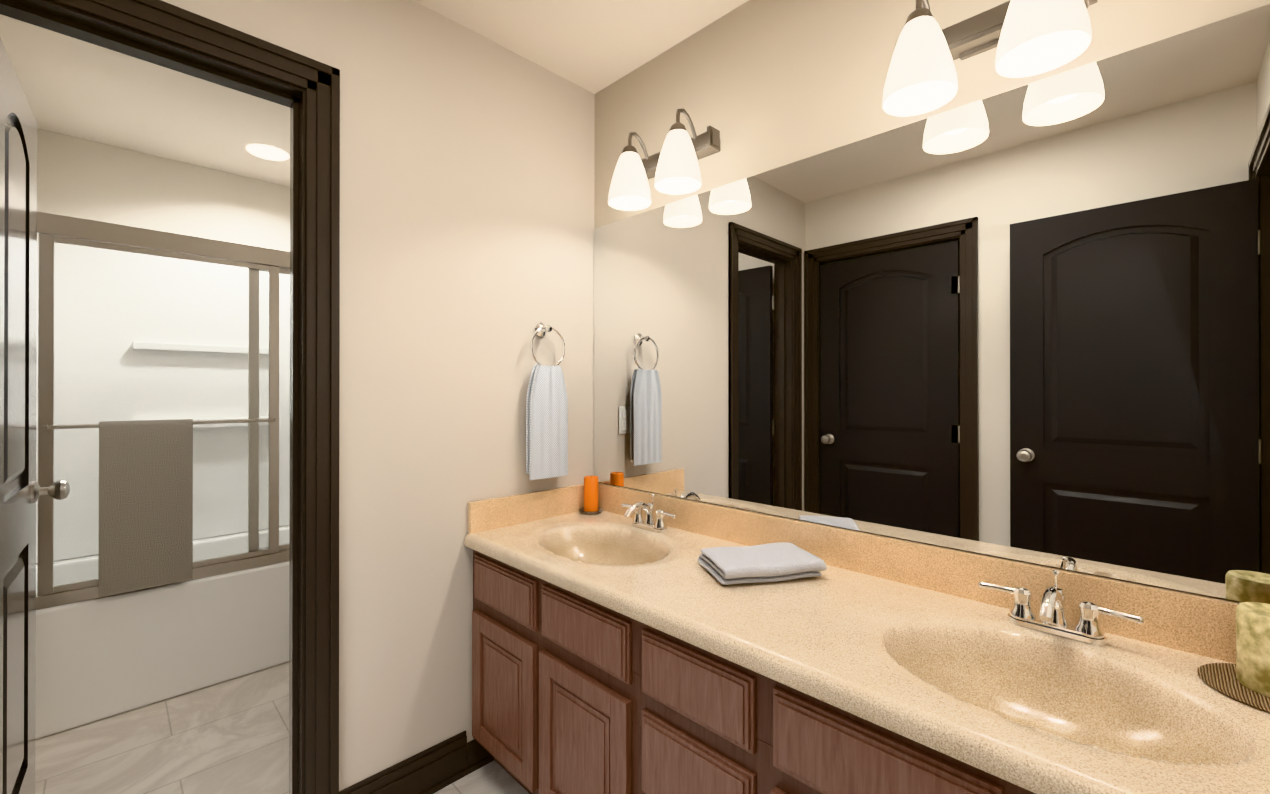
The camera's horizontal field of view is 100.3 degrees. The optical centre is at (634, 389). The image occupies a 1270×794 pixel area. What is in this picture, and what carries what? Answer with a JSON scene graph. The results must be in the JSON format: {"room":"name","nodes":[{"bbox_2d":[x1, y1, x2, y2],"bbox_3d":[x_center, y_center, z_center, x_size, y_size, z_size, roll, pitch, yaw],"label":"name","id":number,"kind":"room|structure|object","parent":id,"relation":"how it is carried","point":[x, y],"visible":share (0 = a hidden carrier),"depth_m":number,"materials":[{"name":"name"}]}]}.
{"room":"bathroom","nodes":[
{"label":"bathroom","id":0,"kind":"room"},
{"bbox_2d":[36,128,289,564],"bbox_3d":[-2.243,0.034,2.967,1.530,2.440,0.120,0,0,-45],"label":"wall","id":1,"kind":"structure","parent":0,"point":[85,179],"depth_m":2.69,"materials":[{"name":"beige paint"}]},
{"bbox_2d":[35,662,529,793],"bbox_3d":[-0.378,1.279,1.067,2.100,0.060,5.500,0,0,-45],"label":"floor","id":2,"kind":"structure","parent":0,"point":[230,736],"depth_m":1.84,"materials":[{"name":"tile"}]},
{"bbox_2d":[35,211,289,738],"bbox_3d":[-1.914,0.288,2.628,1.574,1.930,0.818,0,0,-45],"label":"bathtub","id":3,"kind":"object","parent":2,"relation":"on","point":[163,405],"visible":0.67,"depth_m":2.31,"materials":[{"name":"white plastic"}]},
{"bbox_2d":[98,419,192,596],"bbox_3d":[-1.911,0.446,2.079,0.270,0.651,0.036,0,0,-45],"label":"towel","id":4,"kind":"object","parent":3,"relation":"hanging from","point":[146,466],"depth_m":2.06,"materials":[{"name":"beige fabric"}]},
{"bbox_2d":[464,483,1269,793],"bbox_3d":[0.297,0.802,1.268,0.557,0.894,1.864,0,0,-45],"label":"bathroom vanity","id":5,"kind":"object","parent":2,"relation":"on","point":[624,641],"visible":0.94,"depth_m":1.05,"materials":[{"name":"beige stone"}]},
{"bbox_2d":[579,476,602,514],"bbox_3d":[-0.168,0.401,2.029,0.092,0.140,0.092,0,0,-45],"label":"dish","id":6,"kind":"object","parent":5,"relation":"on","point":[590,507],"visible":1,"depth_m":2.01,"materials":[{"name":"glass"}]},
{"bbox_2d":[584,476,597,511],"bbox_3d":[-0.168,0.398,2.029,0.055,0.134,0.055,0,0,-45],"label":"candle","id":7,"kind":"object","parent":6,"relation":"on","point":[590,482],"depth_m":2.01,"materials":[{"name":"orange wax"}]},
{"bbox_2d":[621,494,675,532],"bbox_3d":[0.016,0.413,1.765,0.141,0.114,0.252,0,0,-45],"label":"faucet","id":8,"kind":"object","parent":5,"relation":"on","point":[638,524],"depth_m":1.78,"materials":[{"name":"silver metal"}]},
{"bbox_2d":[698,542,826,584],"bbox_3d":[0.320,0.443,1.361,0.272,0.051,0.193,0,0,-13],"label":"folded towel","id":9,"kind":"object","parent":5,"relation":"on","point":[776,562],"visible":1,"depth_m":1.30,"materials":[{"name":"grey fabric"}]},
{"bbox_2d":[978,570,1143,645],"bbox_3d":[0.782,0.411,0.996,0.141,0.114,0.252,0,0,-45],"label":"faucet","id":10,"kind":"object","parent":5,"relation":"on","point":[1052,627],"depth_m":1.01,"materials":[{"name":"silver metal"}]},
{"bbox_2d":[1197,602,1269,712],"bbox_3d":[0.987,0.405,0.812,0.174,0.126,0.174,0,0,-45],"label":"candle","id":11,"kind":"object","parent":5,"relation":"on","point":[1245,678],"visible":0.98,"depth_m":0.81,"materials":[{"name":"yellow wax"}]},
{"bbox_2d":[0,0,748,186],"bbox_3d":[-0.378,-1.221,1.074,2.100,0.060,5.500,0,0,-45],"label":"ceiling","id":12,"kind":"structure","parent":0,"point":[75,87],"depth_m":2.00,"materials":[{"name":"beige paint"}]},
{"bbox_2d":[246,144,288,160],"bbox_3d":[-1.837,-1.185,2.655,0.176,0.004,0.176,0,0,-45],"label":"recessed light","id":13,"kind":"object","parent":12,"relation":"in","point":[266,152],"visible":1,"depth_m":2.65,"materials":[{"name":"white"}]},
{"bbox_2d":[162,0,594,790],"bbox_3d":[-0.832,0.030,1.549,2.010,2.440,0.120,0,0,-45],"label":"wall","id":14,"kind":"structure","parent":0,"point":[466,202],"depth_m":1.66,"materials":[{"name":"beige paint"}]},
{"bbox_2d":[0,37,69,793],"bbox_3d":[-1.560,0.231,1.316,0.179,2.022,0.579,0,0,-42],"label":"door","id":15,"kind":"structure","parent":14,"relation":"in","point":[21,490],"depth_m":1.34,"materials":[{"name":"grey paint"}]},
{"bbox_2d":[0,0,305,793],"bbox_3d":[-1.134,0.217,1.249,0.620,2.065,0.120,0,0,-45],"label":"door frame","id":16,"kind":"structure","parent":14,"relation":"attached to","point":[71,22],"depth_m":1.42,"materials":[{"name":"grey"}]},
{"bbox_2d":[51,0,339,793],"bbox_3d":[-1.083,0.185,1.198,0.748,2.129,0.023,0,0,-45],"label":"trim","id":17,"kind":"structure","parent":14,"relation":"attached to","point":[318,82],"depth_m":1.42,"materials":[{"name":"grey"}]},
{"bbox_2d":[339,731,493,793],"bbox_3d":[-0.650,1.183,1.628,0.472,0.135,0.022,0,0,-45],"label":"baseboard","id":18,"kind":"structure","parent":14,"relation":"attached to","point":[439,766],"depth_m":1.61,"materials":[{"name":"black wood"}]},
{"bbox_2d":[526,323,567,479],"bbox_3d":[-0.323,0.036,1.919,0.167,0.561,0.070,0,0,-45],"label":"towel ring","id":19,"kind":"object","parent":14,"relation":"attached to","point":[546,427],"visible":1,"depth_m":1.89,"materials":[{"name":"white fabric"}]},
{"bbox_2d":[595,0,1269,602],"bbox_3d":[0.582,0.030,1.468,0.120,2.440,1.990,0,0,-45],"label":"wall","id":20,"kind":"structure","parent":0,"point":[761,86],"depth_m":1.51,"materials":[{"name":"beige paint"}]},
{"bbox_2d":[608,109,719,209],"bbox_3d":[0.082,-0.749,1.731,0.214,0.248,0.364,0,0,-45],"label":"sconce","id":21,"kind":"object","parent":20,"relation":"attached to","point":[672,167],"visible":1,"depth_m":1.69,"materials":[{"name":"white glass"}]},
{"bbox_2d":[594,4,1269,603],"bbox_3d":[0.493,-0.140,1.465,0.005,1.011,1.862,0,0,-45],"label":"mirror","id":22,"kind":"object","parent":20,"relation":"attached to","point":[1030,322],"visible":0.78,"depth_m":1.16,"materials":[{"name":"clear glass"}]},
{"bbox_2d":[882,0,1097,115],"bbox_3d":[0.714,-0.751,1.097,0.214,0.248,0.364,0,0,-45],"label":"sconce","id":23,"kind":"object","parent":20,"relation":"attached to","point":[1026,38],"visible":1,"depth_m":1.09,"materials":[{"name":"white glass"}]}
]}

